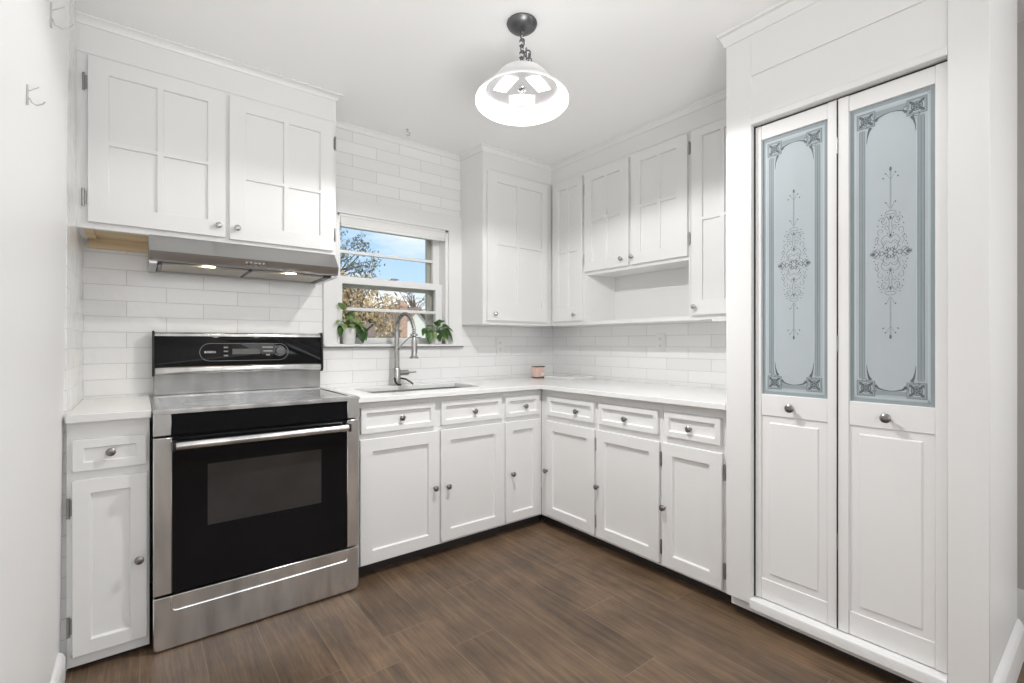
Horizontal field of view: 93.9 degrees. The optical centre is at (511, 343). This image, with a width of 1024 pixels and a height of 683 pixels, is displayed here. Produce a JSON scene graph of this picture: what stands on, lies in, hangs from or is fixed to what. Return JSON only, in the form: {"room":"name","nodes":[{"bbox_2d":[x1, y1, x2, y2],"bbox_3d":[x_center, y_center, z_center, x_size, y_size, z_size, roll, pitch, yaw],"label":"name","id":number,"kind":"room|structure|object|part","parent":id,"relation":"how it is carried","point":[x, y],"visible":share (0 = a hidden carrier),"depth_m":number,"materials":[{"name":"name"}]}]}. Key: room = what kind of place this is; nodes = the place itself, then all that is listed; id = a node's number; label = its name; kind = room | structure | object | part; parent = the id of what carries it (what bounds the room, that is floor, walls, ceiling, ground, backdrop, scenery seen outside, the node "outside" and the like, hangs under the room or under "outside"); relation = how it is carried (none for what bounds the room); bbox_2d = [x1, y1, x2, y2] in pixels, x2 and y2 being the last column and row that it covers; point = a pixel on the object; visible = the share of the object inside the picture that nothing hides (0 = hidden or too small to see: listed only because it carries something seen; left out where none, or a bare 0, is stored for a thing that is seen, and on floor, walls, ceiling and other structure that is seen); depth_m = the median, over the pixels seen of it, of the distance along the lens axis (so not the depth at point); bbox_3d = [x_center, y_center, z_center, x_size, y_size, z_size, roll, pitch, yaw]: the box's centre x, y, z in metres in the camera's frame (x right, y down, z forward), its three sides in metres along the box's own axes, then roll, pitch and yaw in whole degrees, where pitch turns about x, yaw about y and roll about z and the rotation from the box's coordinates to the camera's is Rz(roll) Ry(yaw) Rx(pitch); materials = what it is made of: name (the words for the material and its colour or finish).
{"room":"kitchen","nodes":[
{"label":"kitchen","id":0,"kind":"room"},
{"bbox_2d":[0,0,82,682],"bbox_3d":[-0.271,-0.087,-0.146,0.193,2.575,5.900,0,0,-38],"label":"wall","id":1,"kind":"structure","parent":0,"point":[33,139],"depth_m":1.28,"materials":[{"name":"white paint"}]},
{"bbox_2d":[26,84,45,105],"bbox_3d":[-1.133,-0.589,1.137,0.039,0.050,0.006,0,0,-12],"label":"coat hook","id":2,"kind":"object","parent":1,"relation":"attached to","point":[28,98],"visible":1,"depth_m":1.13,"materials":[{"name":"grey paint"}]},
{"bbox_3d":[-1.149,-0.590,1.134,0.004,0.048,0.005,0,0,-38],"label":"plate","id":3,"kind":"part","parent":2,"relation":"part of","materials":[{"name":"grey paint"}]},
{"bbox_2d":[50,653,65,682],"bbox_3d":[-0.034,1.149,-0.324,0.022,0.102,5.130,0,0,-38],"label":"baseboard","id":4,"kind":"structure","parent":1,"relation":"attached to","point":[59,673],"depth_m":1.64,"materials":[{"name":"white paint"}]},
{"bbox_2d":[50,2,73,28],"bbox_3d":[-1.328,-0.964,1.410,0.059,0.077,0.008,0,0,-12],"label":"coat hook","id":5,"kind":"object","parent":1,"relation":"attached to","point":[51,10],"visible":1,"depth_m":1.40,"materials":[{"name":"grey paint"}]},
{"bbox_3d":[-1.354,-0.965,1.405,0.004,0.075,0.008,0,0,-38],"label":"plate","id":6,"kind":"part","parent":5,"relation":"part of","materials":[{"name":"grey paint"}]},
{"bbox_2d":[83,127,552,582],"bbox_3d":[-0.861,-0.087,3.231,3.400,2.575,0.160,0,0,-38],"label":"wall","id":7,"kind":"structure","parent":0,"point":[124,302],"depth_m":2.78,"materials":[{"name":"tile"}]},
{"bbox_2d":[76,22,335,121],"bbox_3d":[-1.492,-1.300,2.443,1.067,0.150,0.309,0,0,-38],"label":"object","id":8,"kind":"structure","parent":7,"relation":"attached to","point":[90,40],"depth_m":2.25,"materials":[{"name":"white paint"}]},
{"bbox_2d":[76,50,335,255],"bbox_3d":[-1.476,-0.837,2.423,1.067,0.774,0.358,0,0,-38],"label":"upper cabinet","id":9,"kind":"object","parent":7,"relation":"attached to","point":[157,153],"visible":1,"depth_m":2.25,"materials":[{"name":"white paint"}]},
{"bbox_3d":[-1.585,-0.863,2.162,0.499,0.699,0.020,0,0,-38],"label":"door","id":10,"kind":"part","parent":9,"relation":"part of","materials":[{"name":"white paint"}]},
{"bbox_3d":[-1.397,-0.563,2.277,0.029,0.029,0.030,0,0,-38],"label":"knob","id":11,"kind":"part","parent":9,"relation":"part of","materials":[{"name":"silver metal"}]},
{"bbox_3d":[-1.335,-0.561,2.325,0.029,0.029,0.030,0,0,-38],"label":"knob","id":12,"kind":"part","parent":9,"relation":"part of","materials":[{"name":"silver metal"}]},
{"bbox_3d":[-1.180,-0.858,2.476,0.494,0.700,0.020,0,0,-38],"label":"door","id":13,"kind":"part","parent":9,"relation":"part of","materials":[{"name":"white paint"}]},
{"bbox_2d":[75,10,342,103],"bbox_3d":[-1.470,-1.358,2.440,1.097,0.034,0.338,0,0,-38],"label":"crown molding","id":14,"kind":"structure","parent":7,"relation":"attached to","point":[83,18],"depth_m":2.24,"materials":[{"name":"white paint"}]},
{"bbox_2d":[148,234,338,284],"bbox_3d":[-1.369,-0.420,2.469,0.812,0.134,0.392,0,0,-38],"label":"range hood","id":15,"kind":"object","parent":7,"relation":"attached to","point":[167,254],"visible":1,"depth_m":2.34,"materials":[{"name":"silver metal"}]},
{"bbox_3d":[-1.679,-0.364,2.273,0.014,0.014,0.270,0,0,-38],"label":"filter rail","id":16,"kind":"part","parent":15,"relation":"part of","materials":[{"name":"grey metal"}]},
{"bbox_2d":[201,265,216,267],"bbox_3d":[-1.428,-0.363,2.252,0.064,0.005,0.064,0,0,-38],"label":"lamp","id":17,"kind":"object","parent":15,"relation":"attached to","point":[202,266],"depth_m":2.26,"materials":[{"name":"silver metal"}]},
{"bbox_3d":[-1.390,-0.364,2.497,0.012,0.014,0.270,0,0,-38],"label":"filter rail","id":18,"kind":"part","parent":15,"relation":"part of","materials":[{"name":"grey metal"}]},
{"bbox_3d":[-1.101,-0.364,2.722,0.015,0.014,0.270,0,0,-38],"label":"filter rail","id":19,"kind":"part","parent":15,"relation":"part of","materials":[{"name":"grey metal"}]},
{"bbox_2d":[323,195,463,347],"bbox_3d":[-0.799,-0.446,3.260,0.990,0.944,0.188,0,0,-38],"label":"window","id":20,"kind":"structure","parent":7,"relation":"in","point":[442,287],"depth_m":3.31,"materials":[{"name":"white paint"}]},
{"bbox_2d":[341,328,355,343],"bbox_3d":[-1.027,-0.048,3.004,0.100,0.100,0.100,0,0,-38],"label":"pot","id":21,"kind":"object","parent":20,"relation":"on","point":[348,336],"depth_m":2.97,"materials":[{"name":"white ceramic"}]},
{"bbox_2d":[336,302,367,343],"bbox_3d":[-0.997,-0.124,2.976,0.165,0.253,0.158,0,0,-2],"label":"pothos","id":22,"kind":"object","parent":20,"relation":"on","point":[347,332],"visible":1,"depth_m":2.97,"materials":[{"name":"green plant"}]},
{"bbox_3d":[-0.862,-0.396,3.310,0.750,0.797,0.028,0,0,-38],"label":"storm frame","id":23,"kind":"part","parent":20,"relation":"part of","materials":[{"name":"beige"}]},
{"bbox_3d":[-0.839,-0.596,3.280,0.750,0.397,0.032,0,0,-38],"label":"sash","id":24,"kind":"part","parent":20,"relation":"part of","materials":[{"name":"white paint"}]},
{"bbox_3d":[-0.816,-0.211,3.251,0.750,0.428,0.034,0,0,-38],"label":"sash","id":25,"kind":"part","parent":20,"relation":"part of","materials":[{"name":"white paint"}]},
{"bbox_2d":[340,216,444,241],"bbox_3d":[-0.785,-0.762,3.212,0.749,0.064,0.051,0,0,-38],"label":"roller blind","id":26,"kind":"object","parent":20,"relation":"attached to","point":[349,222],"visible":0.89,"depth_m":3.17,"materials":[{"name":"white fabric"}]},
{"bbox_2d":[430,333,441,343],"bbox_3d":[-0.538,-0.035,3.383,0.092,0.074,0.092,0,0,-38],"label":"pot","id":27,"kind":"object","parent":20,"relation":"on","point":[435,338],"depth_m":3.34,"materials":[{"name":"white ceramic"}]},
{"bbox_2d":[421,320,452,343],"bbox_3d":[-0.524,-0.083,3.369,0.236,0.176,0.127,0,0,-19],"label":"pothos","id":28,"kind":"object","parent":20,"relation":"on","point":[433,337],"visible":1,"depth_m":3.34,"materials":[{"name":"green plant"}]},
{"bbox_2d":[496,338,503,353],"bbox_3d":[-0.093,0.019,3.719,0.074,0.122,0.008,0,0,-38],"label":"wall outlet","id":29,"kind":"object","parent":7,"relation":"attached to","point":[499,341],"visible":1,"depth_m":3.71,"materials":[{"name":"white plastic"}]},
{"bbox_2d":[461,167,551,326],"bbox_3d":[-0.019,-0.680,3.584,0.664,1.090,0.308,0,0,-38],"label":"upper cabinet","id":30,"kind":"object","parent":7,"relation":"attached to","point":[507,218],"visible":1,"depth_m":3.45,"materials":[{"name":"white paint"}]},
{"bbox_3d":[0.046,-0.685,3.490,0.553,1.047,0.020,0,0,-38],"label":"door","id":31,"kind":"part","parent":30,"relation":"part of","materials":[{"name":"white paint"}]},
{"bbox_2d":[336,120,460,160],"bbox_3d":[-0.755,-1.355,3.200,0.966,0.040,0.016,0,0,-38],"label":"crown molding","id":32,"kind":"structure","parent":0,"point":[339,124],"depth_m":3.18,"materials":[{"name":"white paint"}]},
{"bbox_2d":[65,487,1023,682],"bbox_3d":[1.835,1.230,1.550,5.600,0.060,6.200,0,0,-38],"label":"floor","id":33,"kind":"structure","parent":0,"point":[541,601],"depth_m":1.95,"materials":[{"name":"brown wood"}]},
{"bbox_2d":[66,418,149,670],"bbox_3d":[-1.697,0.744,2.034,0.241,0.912,0.675,0,0,-38],"label":"base cabinet","id":34,"kind":"object","parent":33,"relation":"on","point":[108,462],"visible":0.98,"depth_m":1.79,"materials":[{"name":"white paint"}]},
{"bbox_2d":[65,395,150,423],"bbox_3d":[-1.702,0.273,2.045,0.246,0.029,0.674,0,0,-38],"label":"countertop","id":35,"kind":"structure","parent":34,"relation":"on","point":[127,407],"depth_m":1.87,"materials":[{"name":"white stone"}]},
{"bbox_3d":[-1.512,0.410,1.801,0.214,0.115,0.020,0,0,-38],"label":"drawer","id":36,"kind":"part","parent":34,"relation":"part of","materials":[{"name":"white paint"}]},
{"bbox_3d":[-1.511,0.820,1.802,0.216,0.640,0.020,0,0,-38],"label":"door","id":37,"kind":"part","parent":34,"relation":"part of","materials":[{"name":"white paint"}]},
{"bbox_3d":[-1.500,0.405,1.787,0.031,0.031,0.030,0,0,-38],"label":"knob","id":38,"kind":"part","parent":34,"relation":"part of","materials":[{"name":"grey metal"}]},
{"bbox_3d":[-1.430,0.830,1.833,0.031,0.031,0.030,0,0,-38],"label":"knob","id":39,"kind":"part","parent":34,"relation":"part of","materials":[{"name":"grey metal"}]},
{"bbox_2d":[150,330,359,652],"bbox_3d":[-1.250,0.568,2.333,0.816,1.264,0.752,0,0,-38],"label":"range","id":40,"kind":"object","parent":33,"relation":"on","point":[255,462],"visible":1,"depth_m":2.10,"materials":[{"name":"silver metal"}]},
{"bbox_3d":[-1.313,0.398,1.856,0.013,0.036,0.059,0,0,-38],"label":"handle","id":41,"kind":"part","parent":40,"relation":"part of","materials":[{"name":"black plastic"}]},
{"bbox_3d":[-1.463,0.203,2.608,0.789,0.125,0.055,0,0,-38],"label":"panel","id":42,"kind":"part","parent":40,"relation":"part of","materials":[{"name":"metal"}]},
{"bbox_3d":[-1.460,-0.044,2.610,0.791,0.028,0.056,0,0,-38],"label":"rail","id":43,"kind":"part","parent":40,"relation":"part of","materials":[{"name":"metal"}]},
{"bbox_3d":[-1.456,0.134,2.604,0.787,0.040,0.071,0,0,-38],"label":"rail","id":44,"kind":"part","parent":40,"relation":"part of","materials":[{"name":"metal"}]},
{"bbox_3d":[-1.459,0.033,2.608,0.791,0.175,0.060,0,0,-38],"label":"control panel","id":45,"kind":"part","parent":40,"relation":"part of","materials":[{"name":"black glass"}]},
{"bbox_2d":[150,387,359,414],"bbox_3d":[-1.246,0.266,2.322,0.809,0.020,0.613,0,0,-38],"label":"cooktop","id":46,"kind":"object","parent":40,"relation":"in","point":[280,399],"depth_m":2.19,"materials":[{"name":"metal"}]},
{"bbox_3d":[-1.076,0.674,2.100,0.803,0.612,0.042,0,0,-38],"label":"oven door","id":47,"kind":"part","parent":40,"relation":"part of","materials":[{"name":"glass"}]},
{"bbox_3d":[-1.079,1.091,2.105,0.803,0.209,0.050,0,0,-38],"label":"drawer","id":48,"kind":"part","parent":40,"relation":"part of","materials":[{"name":"metal"}]},
{"bbox_3d":[-1.065,0.674,2.089,0.685,0.610,0.005,0,0,-38],"label":"door glass","id":49,"kind":"part","parent":40,"relation":"part of","materials":[{"name":"black glass"}]},
{"bbox_3d":[-1.073,0.319,2.099,0.687,0.082,0.028,0,0,-38],"label":"panel","id":50,"kind":"part","parent":40,"relation":"part of","materials":[{"name":"black glass"}]},
{"bbox_3d":[-1.041,0.398,2.063,0.671,0.034,0.068,0,0,-38],"label":"handle","id":51,"kind":"part","parent":40,"relation":"part of","materials":[{"name":"metal"}]},
{"bbox_3d":[-1.300,0.040,2.677,0.056,0.056,0.027,0,0,-38],"label":"control knob","id":52,"kind":"part","parent":40,"relation":"part of","materials":[{"name":"grey metal"}]},
{"bbox_2d":[357,392,502,573],"bbox_3d":[-0.590,0.752,2.918,0.934,0.895,0.635,0,0,-38],"label":"base cabinet","id":53,"kind":"object","parent":33,"relation":"on","point":[431,469],"visible":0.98,"depth_m":2.66,"materials":[{"name":"white paint"}]},
{"bbox_3d":[-0.602,0.395,2.558,0.423,0.134,0.020,0,0,-38],"label":"drawer","id":54,"kind":"part","parent":53,"relation":"part of","materials":[{"name":"white paint"}]},
{"bbox_3d":[-0.595,0.810,2.563,0.450,0.639,0.020,0,0,-38],"label":"door","id":55,"kind":"part","parent":53,"relation":"part of","materials":[{"name":"white paint"}]},
{"bbox_3d":[-0.235,0.396,2.842,0.426,0.136,0.020,0,0,-38],"label":"drawer","id":56,"kind":"part","parent":53,"relation":"part of","materials":[{"name":"white paint"}]},
{"bbox_3d":[-0.233,0.807,2.844,0.439,0.633,0.020,0,0,-38],"label":"door","id":57,"kind":"part","parent":53,"relation":"part of","materials":[{"name":"white paint"}]},
{"bbox_2d":[328,377,725,409],"bbox_3d":[0.172,0.285,2.725,1.920,0.027,1.896,0,0,-38],"label":"countertop","id":58,"kind":"structure","parent":53,"relation":"on","point":[702,397],"depth_m":2.83,"materials":[{"name":"white stone"}]},
{"bbox_2d":[392,312,418,385],"bbox_3d":[-0.640,0.036,3.052,0.167,0.472,0.281,0,0,-38],"label":"faucet","id":59,"kind":"object","parent":58,"relation":"on","point":[397,372],"visible":1,"depth_m":3.08,"materials":[{"name":"grey metal"}]},
{"bbox_3d":[-0.690,0.192,3.154,0.120,0.037,0.036,0,0,-38],"label":"handle","id":60,"kind":"part","parent":59,"relation":"part of","materials":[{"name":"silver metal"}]},
{"bbox_2d":[369,387,460,393],"bbox_3d":[-0.576,0.398,2.958,0.771,0.197,0.406,0,0,-38],"label":"sink","id":61,"kind":"object","parent":58,"relation":"in","point":[440,387],"visible":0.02,"depth_m":3.13,"materials":[{"name":"silver metal"}]},
{"bbox_2d":[531,366,544,377],"bbox_3d":[0.208,0.225,3.787,0.092,0.094,0.064,0,0,-38],"label":"candle","id":62,"kind":"object","parent":58,"relation":"on","point":[537,371],"visible":0.99,"depth_m":3.76,"materials":[{"name":"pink wax"}]},
{"bbox_2d":[544,375,592,379],"bbox_3d":[0.439,0.263,3.726,0.258,0.017,0.308,0,0,-38],"label":"serving board","id":63,"kind":"object","parent":58,"relation":"on","point":[566,377],"visible":1,"depth_m":3.69,"materials":[{"name":"white stone"}]},
{"bbox_2d":[498,389,540,532],"bbox_3d":[-0.084,0.752,3.311,0.344,0.895,0.635,0,0,-38],"label":"base cabinet","id":64,"kind":"object","parent":33,"relation":"on","point":[521,409],"visible":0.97,"depth_m":3.08,"materials":[{"name":"white paint"}]},
{"bbox_3d":[0.067,0.400,3.076,0.276,0.128,0.020,0,0,-38],"label":"drawer","id":65,"kind":"part","parent":64,"relation":"part of","materials":[{"name":"white paint"}]},
{"bbox_3d":[0.067,0.809,3.077,0.278,0.630,0.020,0,0,-38],"label":"door","id":66,"kind":"part","parent":64,"relation":"part of","materials":[{"name":"white paint"}]},
{"bbox_2d":[542,389,604,545],"bbox_3d":[0.571,0.752,3.191,0.695,0.895,0.546,0,0,-38],"label":"base cabinet","id":67,"kind":"object","parent":33,"relation":"on","point":[569,420],"visible":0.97,"depth_m":2.96,"materials":[{"name":"white paint"}]},
{"bbox_3d":[0.357,0.812,2.965,0.020,0.618,0.420,0,0,-38],"label":"door","id":68,"kind":"part","parent":67,"relation":"part of","materials":[{"name":"white paint"}]},
{"bbox_3d":[0.360,0.406,2.962,0.020,0.123,0.405,0,0,-38],"label":"drawer","id":69,"kind":"part","parent":67,"relation":"part of","materials":[{"name":"white paint"}]},
{"bbox_2d":[593,396,669,574],"bbox_3d":[0.874,0.752,2.801,0.695,0.895,0.442,0,0,-38],"label":"base cabinet","id":70,"kind":"object","parent":33,"relation":"on","point":[630,433],"visible":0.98,"depth_m":2.59,"materials":[{"name":"white paint"}]},
{"bbox_3d":[0.627,0.812,2.618,0.020,0.619,0.424,0,0,-38],"label":"door","id":71,"kind":"part","parent":70,"relation":"part of","materials":[{"name":"white paint"}]},
{"bbox_3d":[0.630,0.406,2.615,0.020,0.123,0.402,0,0,-38],"label":"drawer","id":72,"kind":"part","parent":70,"relation":"part of","materials":[{"name":"white paint"}]},
{"bbox_2d":[659,403,730,601],"bbox_3d":[1.119,0.752,2.485,0.695,0.895,0.355,0,0,-38],"label":"base cabinet","id":73,"kind":"object","parent":33,"relation":"on","point":[693,507],"visible":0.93,"depth_m":2.29,"materials":[{"name":"white paint"}]},
{"bbox_3d":[0.757,0.828,2.409,0.030,0.031,0.031,0,0,-38],"label":"knob","id":74,"kind":"part","parent":73,"relation":"part of","materials":[{"name":"grey metal"}]},
{"bbox_3d":[0.853,0.414,2.307,0.030,0.031,0.031,0,0,-38],"label":"knob","id":75,"kind":"part","parent":73,"relation":"part of","materials":[{"name":"grey metal"}]},
{"bbox_3d":[0.868,0.406,2.308,0.020,0.123,0.297,0,0,-38],"label":"drawer","id":76,"kind":"part","parent":73,"relation":"part of","materials":[{"name":"white paint"}]},
{"bbox_3d":[0.866,0.814,2.310,0.020,0.621,0.316,0,0,-38],"label":"door","id":77,"kind":"part","parent":73,"relation":"part of","materials":[{"name":"white paint"}]},
{"bbox_2d":[73,0,1023,164],"bbox_3d":[1.835,-1.415,1.550,5.600,0.080,6.200,0,0,-38],"label":"ceiling","id":78,"kind":"structure","parent":0,"point":[418,66],"depth_m":2.23,"materials":[{"name":"white paint"}]},
{"bbox_2d":[475,12,568,125],"bbox_3d":[0.043,-1.198,2.048,0.400,0.352,0.399,0,0,-38],"label":"pendant lamp","id":79,"kind":"object","parent":78,"relation":"hanging from","point":[522,92],"visible":1,"depth_m":2.06,"materials":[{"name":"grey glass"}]},
{"bbox_3d":[-0.026,-1.093,2.014,0.058,0.015,0.110,0,0,-29],"label":"light panel","id":80,"kind":"part","parent":79,"relation":"part of","materials":[{"name":"white glass"}]},
{"bbox_3d":[0.044,-1.085,2.130,0.110,0.015,0.058,0,0,1],"label":"light panel","id":81,"kind":"part","parent":79,"relation":"part of","materials":[{"name":"white glass"}]},
{"bbox_3d":[0.043,-1.101,2.048,0.400,0.159,0.399,0,0,-38],"label":"lamp shade","id":82,"kind":"part","parent":79,"relation":"part of","materials":[{"name":"white glass"}]},
{"bbox_3d":[0.043,-1.083,2.051,0.303,0.036,0.303,0,0,-38],"label":"reflector dish","id":83,"kind":"part","parent":79,"relation":"part of","materials":[{"name":"white ceramic"}]},
{"bbox_3d":[0.059,-1.249,2.048,0.054,0.168,0.027,0,0,-10],"label":"chain","id":84,"kind":"part","parent":79,"relation":"part of","materials":[{"name":"grey metal"}]},
{"bbox_3d":[0.110,-1.093,2.011,0.058,0.015,0.110,0,0,31],"label":"light panel","id":85,"kind":"part","parent":79,"relation":"part of","materials":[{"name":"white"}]},
{"bbox_2d":[461,98,725,185],"bbox_3d":[0.569,-1.300,3.035,0.919,0.150,1.899,0,0,-38],"label":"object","id":86,"kind":"structure","parent":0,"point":[716,111],"depth_m":3.29,"materials":[{"name":"white paint"}]},
{"bbox_2d":[553,322,725,388],"bbox_3d":[1.010,-0.087,3.315,0.120,2.575,2.000,0,0,-38],"label":"wall","id":87,"kind":"structure","parent":0,"point":[694,355],"depth_m":3.32,"materials":[{"name":"tile"}]},
{"bbox_2d":[552,172,607,326],"bbox_3d":[0.497,-0.683,3.628,0.303,1.096,0.353,0,0,-38],"label":"upper cabinet","id":88,"kind":"object","parent":87,"relation":"attached to","point":[568,274],"visible":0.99,"depth_m":3.54,"materials":[{"name":"white paint"}]},
{"bbox_3d":[0.414,-0.685,3.553,0.020,1.039,0.308,0,0,-38],"label":"door","id":89,"kind":"part","parent":88,"relation":"part of","materials":[{"name":"white paint"}]},
{"bbox_2d":[584,131,711,324],"bbox_3d":[0.859,-0.683,3.161,0.303,1.096,0.846,0,0,-38],"label":"upper cabinet","id":90,"kind":"object","parent":87,"relation":"attached to","point":[637,205],"visible":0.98,"depth_m":3.11,"materials":[{"name":"white paint"}]},
{"bbox_3d":[0.642,-0.861,3.260,0.020,0.703,0.389,0,0,-38],"label":"door","id":91,"kind":"part","parent":90,"relation":"part of","materials":[{"name":"white paint"}]},
{"bbox_3d":[0.897,-0.863,2.931,0.020,0.708,0.404,0,0,-38],"label":"door","id":92,"kind":"part","parent":90,"relation":"part of","materials":[{"name":"white paint"}]},
{"bbox_2d":[656,333,664,351],"bbox_3d":[1.000,-0.007,3.223,0.008,0.122,0.074,0,0,-38],"label":"wall outlet","id":93,"kind":"object","parent":87,"relation":"attached to","point":[660,337],"visible":1,"depth_m":3.22,"materials":[{"name":"white plastic"}]},
{"bbox_2d":[690,118,725,321],"bbox_3d":[1.254,-0.677,2.652,0.303,1.110,0.452,0,0,-38],"label":"upper cabinet","id":94,"kind":"object","parent":87,"relation":"attached to","point":[708,142],"visible":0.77,"depth_m":2.67,"materials":[{"name":"white paint"}]},
{"bbox_2d":[726,0,1016,682],"bbox_3d":[1.490,-0.087,2.016,0.714,2.575,0.839,0,0,-38],"label":"wall","id":95,"kind":"structure","parent":0,"point":[825,51],"depth_m":1.64,"materials":[{"name":"white paint"}]},
{"bbox_2d":[459,0,819,170],"bbox_3d":[0.721,-1.346,2.614,0.687,0.058,2.723,0,0,-38],"label":"crown molding","id":96,"kind":"structure","parent":95,"relation":"attached to","point":[721,95],"depth_m":2.73,"materials":[{"name":"white paint"}]},
{"bbox_2d":[734,604,912,682],"bbox_3d":[1.268,1.158,1.869,0.025,0.084,0.800,0,0,-38],"label":"trim","id":97,"kind":"structure","parent":95,"relation":"attached to","point":[735,605],"depth_m":1.88,"materials":[{"name":"grey wood"}]},
{"bbox_2d":[731,595,946,682],"bbox_3d":[1.204,1.129,1.856,0.082,0.083,0.740,0,0,-38],"label":"sill","id":98,"kind":"structure","parent":95,"relation":"attached to","point":[907,668],"depth_m":1.77,"materials":[{"name":"white paint"}]},
{"bbox_2d":[754,60,946,673],"bbox_3d":[1.237,0.075,1.813,0.063,2.017,0.625,0,0,-38],"label":"bifold door","id":99,"kind":"structure","parent":95,"relation":"in","point":[850,191],"depth_m":1.77,"materials":[{"name":"white paint"}]},
{"bbox_3d":[1.123,0.263,1.933,0.030,0.034,0.034,0,0,-38],"label":"knob","id":100,"kind":"part","parent":99,"relation":"part of","materials":[{"name":"grey metal"}]},
{"bbox_3d":[1.150,-0.326,1.948,0.005,1.092,0.262,0,0,-38],"label":"glass pane","id":101,"kind":"part","parent":99,"relation":"part of","materials":[{"name":"grey glass"}]},
{"bbox_3d":[1.143,0.651,1.943,0.009,0.697,0.252,0,0,-38],"label":"raised panel","id":102,"kind":"part","parent":99,"relation":"part of","materials":[{"name":"white paint"}]},
{"bbox_3d":[1.151,0.079,1.944,0.028,2.010,0.306,0,0,-38],"label":"door","id":103,"kind":"part","parent":99,"relation":"part of","materials":[{"name":"white paint"}]},
{"bbox_3d":[1.317,0.263,1.683,0.030,0.034,0.034,0,0,-38],"label":"knob","id":104,"kind":"part","parent":99,"relation":"part of","materials":[{"name":"grey metal"}]},
{"bbox_3d":[1.342,0.079,1.697,0.028,2.010,0.313,0,0,-38],"label":"door","id":105,"kind":"part","parent":99,"relation":"part of","materials":[{"name":"white paint"}]},
{"bbox_3d":[1.338,0.651,1.692,0.009,0.697,0.248,0,0,-38],"label":"raised panel","id":106,"kind":"part","parent":99,"relation":"part of","materials":[{"name":"white paint"}]},
{"bbox_3d":[1.345,-0.326,1.697,0.005,1.092,0.258,0,0,-38],"label":"glass pane","id":107,"kind":"part","parent":99,"relation":"part of","materials":[{"name":"grey glass"}]},
{"bbox_2d":[993,618,1023,682],"bbox_3d":[1.728,1.129,1.659,0.585,0.141,0.020,0,0,-38],"label":"baseboard","id":108,"kind":"structure","parent":95,"relation":"attached to","point":[1008,670],"depth_m":1.67,"materials":[{"name":"white paint"}]},
{"bbox_2d":[1017,21,1023,589],"bbox_3d":[2.976,-0.087,1.107,0.120,2.575,3.700,0,0,-38],"label":"wall","id":109,"kind":"structure","parent":0,"point":[1020,26],"depth_m":2.04,"materials":[{"name":"grey paint"}]},
{"bbox_2d":[1017,588,1023,624],"bbox_3d":[2.946,1.125,1.033,0.018,0.150,3.620,0,0,-38],"label":"baseboard","id":110,"kind":"structure","parent":109,"relation":"attached to","point":[1020,593],"depth_m":2.03,"materials":[{"name":"white paint"}]},
{"label":"outside","id":111,"kind":"structure","parent":0,"visible":0},
{"bbox_3d":[-7.546,1.950,34.202,90.000,0.300,56.700,0,0,-38],"label":"ground","id":112,"kind":"structure","parent":111,"visible":0},
{"bbox_2d":[340,228,384,289],"bbox_3d":[-8.697,-2.276,23.233,4.589,8.162,4.160,0,0,-8],"label":"tree","id":113,"kind":"object","parent":112,"relation":"on","point":[349,267],"visible":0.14,"depth_m":23.80,"materials":[{"name":"brown plant"}]},
{"bbox_2d":[340,270,406,337],"bbox_3d":[-5.854,-0.379,17.176,4.016,4.381,2.971,0,0,-17],"label":"tree","id":114,"kind":"object","parent":112,"relation":"on","point":[358,300],"visible":0.45,"depth_m":16.90,"materials":[{"name":"brown plant"}]},
{"bbox_2d":[363,301,424,337],"bbox_3d":[-6.030,-0.070,24.538,2.650,3.740,6.230,0,0,-38],"label":"house","id":115,"kind":"structure","parent":112,"relation":"on","point":[419,319],"depth_m":22.57,"materials":[{"name":"white brick"}]},
{"bbox_2d":[391,292,424,309],"bbox_3d":[-5.936,-0.841,28.760,2.701,5.304,2.192,0,0,-38],"label":"tree","id":116,"kind":"object","parent":112,"relation":"on","point":[411,302],"visible":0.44,"depth_m":28.61,"materials":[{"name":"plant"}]}
]}

